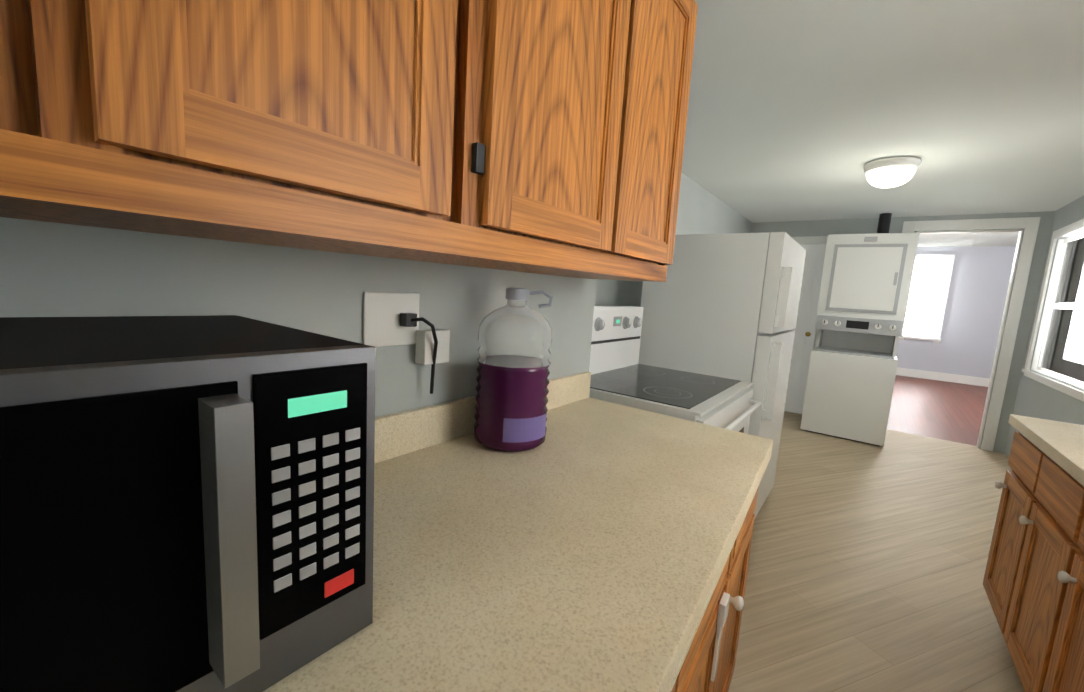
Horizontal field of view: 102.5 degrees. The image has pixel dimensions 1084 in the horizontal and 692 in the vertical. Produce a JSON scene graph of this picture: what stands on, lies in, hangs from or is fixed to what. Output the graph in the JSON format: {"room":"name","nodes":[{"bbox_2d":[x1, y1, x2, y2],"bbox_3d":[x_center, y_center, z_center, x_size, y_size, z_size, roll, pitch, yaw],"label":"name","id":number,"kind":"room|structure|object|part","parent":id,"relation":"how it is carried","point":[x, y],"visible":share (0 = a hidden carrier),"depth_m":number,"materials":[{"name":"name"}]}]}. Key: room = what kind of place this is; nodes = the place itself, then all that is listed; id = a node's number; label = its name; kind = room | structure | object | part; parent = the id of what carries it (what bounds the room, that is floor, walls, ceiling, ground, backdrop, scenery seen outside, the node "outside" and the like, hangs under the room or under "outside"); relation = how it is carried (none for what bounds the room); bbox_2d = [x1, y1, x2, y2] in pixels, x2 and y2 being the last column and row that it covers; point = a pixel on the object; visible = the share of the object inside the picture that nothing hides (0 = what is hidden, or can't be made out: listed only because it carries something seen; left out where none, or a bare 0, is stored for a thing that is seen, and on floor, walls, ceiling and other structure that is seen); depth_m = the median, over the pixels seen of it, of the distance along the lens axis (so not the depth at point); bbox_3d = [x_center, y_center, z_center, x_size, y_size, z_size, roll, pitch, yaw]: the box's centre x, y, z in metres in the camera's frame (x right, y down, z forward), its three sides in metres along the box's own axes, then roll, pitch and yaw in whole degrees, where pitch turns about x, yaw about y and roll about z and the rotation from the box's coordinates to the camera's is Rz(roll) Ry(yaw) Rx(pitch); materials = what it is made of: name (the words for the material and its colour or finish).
{"room":"kitchen","nodes":[
{"label":"kitchen","id":0,"kind":"room"},
{"bbox_2d":[0,172,751,416],"bbox_3d":[0.306,-0.117,2.324,0.590,2.300,8.200,9,9,37],"label":"wall","id":1,"kind":"structure","parent":0,"point":[50,269],"depth_m":0.85,"materials":[{"name":"paint"}]},
{"bbox_2d":[0,0,163,231],"bbox_3d":[-0.623,-0.537,0.223,0.326,0.836,0.520,9,9,37],"label":"upper cabinet","id":2,"kind":"object","parent":1,"relation":"attached to","point":[78,77],"depth_m":0.36,"materials":[{"name":"brown wood"}]},
{"bbox_2d":[148,0,515,267],"bbox_3d":[-0.344,-0.567,0.587,0.326,0.836,0.500,9,9,37],"label":"upper cabinet","id":3,"kind":"object","parent":1,"relation":"attached to","point":[377,128],"depth_m":0.53,"materials":[{"name":"brown wood"}]},
{"bbox_2d":[363,292,449,393],"bbox_3d":[-0.293,0.002,0.991,0.071,0.241,0.205,9,9,37],"label":"electrical outlet plate","id":4,"kind":"object","parent":1,"relation":"attached to","point":[391,319],"visible":0.94,"depth_m":0.98,"materials":[{"name":"white plastic"}]},
{"bbox_2d":[489,0,655,280],"bbox_3d":[-0.057,-0.599,0.963,0.326,0.836,0.548,9,9,37],"label":"upper cabinet","id":5,"kind":"object","parent":1,"relation":"attached to","point":[546,137],"depth_m":0.91,"materials":[{"name":"brown wood"}]},
{"bbox_2d":[632,0,697,281],"bbox_3d":[0.171,-0.624,1.262,0.326,0.836,0.478,9,9,37],"label":"upper cabinet","id":6,"kind":"object","parent":1,"relation":"attached to","point":[673,21],"depth_m":1.25,"materials":[{"name":"brown wood"}]},
{"bbox_2d":[728,375,1024,691],"bbox_3d":[3.015,1.073,3.760,5.000,0.100,13.800,9,9,37],"label":"floor","id":7,"kind":"structure","parent":0,"point":[867,564],"depth_m":2.30,"materials":[{"name":"wood"}]},
{"bbox_2d":[263,372,772,691],"bbox_3d":[-0.386,0.748,0.377,0.846,1.008,2.860,9,9,37],"label":"base cabinet","id":8,"kind":"object","parent":7,"relation":"on","point":[589,544],"depth_m":0.71,"materials":[{"name":"brown wood"}]},
{"bbox_2d":[0,315,375,691],"bbox_3d":[-0.495,0.160,0.392,0.447,0.334,0.530,9,9,37],"label":"microwave","id":9,"kind":"object","parent":8,"relation":"on","point":[186,503],"visible":1,"depth_m":0.35,"materials":[{"name":"grey metal"}]},
{"bbox_2d":[474,287,552,451],"bbox_3d":[-0.073,0.052,1.133,0.193,0.404,0.192,9,9,37],"label":"jug","id":10,"kind":"object","parent":8,"relation":"on","point":[512,402],"visible":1,"depth_m":1.07,"materials":[{"name":"purple plastic"}]},
{"bbox_3d":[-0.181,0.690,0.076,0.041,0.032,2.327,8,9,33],"label":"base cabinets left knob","id":11,"kind":"part","parent":8,"relation":"part of","materials":[{"name":"white ceramic"}]},
{"bbox_2d":[589,306,761,433],"bbox_3d":[0.541,0.459,2.079,0.761,1.248,0.820,9,9,37],"label":"range","id":12,"kind":"object","parent":7,"relation":"on","point":[620,375],"visible":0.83,"depth_m":2.03,"materials":[{"name":"white metal"}]},
{"bbox_2d":[638,232,805,518],"bbox_3d":[1.116,0.197,2.752,0.765,1.663,0.820,9,9,37],"label":"refrigerator","id":13,"kind":"object","parent":7,"relation":"on","point":[726,305],"visible":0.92,"depth_m":2.34,"materials":[{"name":"white painted metal"}]},
{"bbox_2d":[800,213,919,445],"bbox_3d":[3.291,-0.222,4.522,0.700,2.295,0.764,9,9,37],"label":"dryer","id":14,"kind":"object","parent":7,"relation":"on","point":[866,281],"visible":1,"depth_m":4.26,"materials":[{"name":"white painted metal"},{"name":"gray plastic"},{"name":"black plastic"}]},
{"bbox_2d":[983,432,1030,613],"bbox_3d":[2.095,0.820,1.522,0.651,0.868,0.468,9,9,37],"label":"base cabinet","id":15,"kind":"object","parent":7,"relation":"on","point":[1017,461],"depth_m":1.79,"materials":[{"name":"brown wood"}]},
{"bbox_2d":[995,446,1066,684],"bbox_3d":[1.870,0.845,1.228,0.651,0.868,0.546,9,9,37],"label":"base cabinet","id":16,"kind":"object","parent":7,"relation":"on","point":[1037,605],"depth_m":1.51,"materials":[{"name":"brown wood"}]},
{"bbox_2d":[1023,478,1083,691],"bbox_3d":[1.598,0.875,0.871,0.651,0.868,0.646,9,9,37],"label":"base cabinet","id":17,"kind":"object","parent":7,"relation":"on","point":[1055,659],"depth_m":1.26,"materials":[{"name":"brown wood"}]},
{"bbox_2d":[1008,414,1083,457],"bbox_3d":[1.701,0.416,0.924,0.667,0.040,1.880,9,9,37],"label":"countertop","id":18,"kind":"structure","parent":17,"relation":"on","point":[1042,434],"depth_m":1.61,"materials":[{"name":"beige stone"}]},
{"bbox_2d":[1051,446,1083,489],"bbox_3d":[1.458,0.379,1.093,0.071,0.040,0.760,9,9,37],"label":"countertop","id":19,"kind":"structure","parent":17,"relation":"on","point":[1071,462],"depth_m":1.32,"materials":[{"name":"beige stone"}]},
{"bbox_2d":[682,0,1083,222],"bbox_3d":[1.201,-1.164,1.488,2.740,0.100,8.300,9,9,37],"label":"ceiling","id":20,"kind":"structure","parent":0,"point":[803,110],"depth_m":2.11,"materials":[{"name":"paint"}]},
{"bbox_2d":[863,157,920,187],"bbox_3d":[2.342,-1.151,2.925,0.306,0.155,0.306,9,9,37],"label":"ceiling light","id":21,"kind":"object","parent":20,"relation":"attached to","point":[890,172],"visible":1,"depth_m":2.84,"materials":[{"name":"white glass"}]},
{"bbox_2d":[751,211,1054,453],"bbox_3d":[3.652,-0.245,4.864,2.640,2.300,0.100,9,9,37],"label":"wall","id":22,"kind":"structure","parent":0,"point":[825,227],"depth_m":4.22,"materials":[{"name":"paint"}]},
{"bbox_2d":[784,236,827,413],"bbox_3d":[2.932,-0.254,5.296,0.870,2.113,0.081,9,9,37],"label":"door","id":23,"kind":"structure","parent":22,"relation":"in","point":[805,336],"depth_m":5.16,"materials":[{"name":"white wood"}]},
{"bbox_2d":[902,217,1040,450],"bbox_3d":[4.156,-0.138,4.471,0.975,2.248,0.120,9,9,37],"label":"door frame","id":24,"kind":"structure","parent":22,"relation":"attached to","point":[1030,225],"depth_m":4.19,"materials":[{"name":"white wood"}]},
{"bbox_2d":[896,246,1015,378],"bbox_3d":[3.955,-0.356,4.699,4.770,2.600,0.020,9,9,37],"label":"wall","id":25,"kind":"structure","parent":0,"point":[975,304],"depth_m":4.40,"materials":[{"name":"grey paint"}]},
{"bbox_2d":[899,255,954,342],"bbox_3d":[7.639,-0.941,8.639,0.640,1.710,0.110,9,9,37],"label":"window","id":26,"kind":"structure","parent":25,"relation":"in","point":[943,298],"depth_m":8.54,"materials":[{"name":"white"}]},
{"bbox_2d":[896,367,989,386],"bbox_3d":[7.136,0.489,9.123,4.794,0.158,0.017,9,9,37],"label":"baseboard","id":27,"kind":"structure","parent":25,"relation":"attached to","point":[963,379],"depth_m":8.54,"materials":[{"name":"white wood"}]},
{"bbox_2d":[918,230,1021,246],"bbox_3d":[5.694,-1.877,6.698,5.000,0.100,5.500,9,9,37],"label":"ceiling","id":28,"kind":"structure","parent":0,"point":[971,239],"depth_m":7.49,"materials":[{"name":"paint"}]},
{"bbox_2d":[1005,196,1083,457],"bbox_3d":[2.205,0.188,0.897,0.100,2.300,8.200,9,9,37],"label":"wall","id":29,"kind":"structure","parent":0,"point":[1035,399],"depth_m":3.65,"materials":[{"name":"paint"}]},
{"bbox_2d":[1022,218,1083,401],"bbox_3d":[4.042,-0.311,3.267,0.130,1.297,1.640,9,9,37],"label":"window","id":30,"kind":"structure","parent":29,"relation":"in","point":[1059,352],"depth_m":3.58,"materials":[{"name":"white"}]},
{"label":"outside","id":31,"kind":"structure","parent":0,"visible":0},
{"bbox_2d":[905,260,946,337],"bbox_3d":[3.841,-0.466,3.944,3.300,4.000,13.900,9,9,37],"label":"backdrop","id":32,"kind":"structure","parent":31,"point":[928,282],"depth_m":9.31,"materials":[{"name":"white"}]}
]}

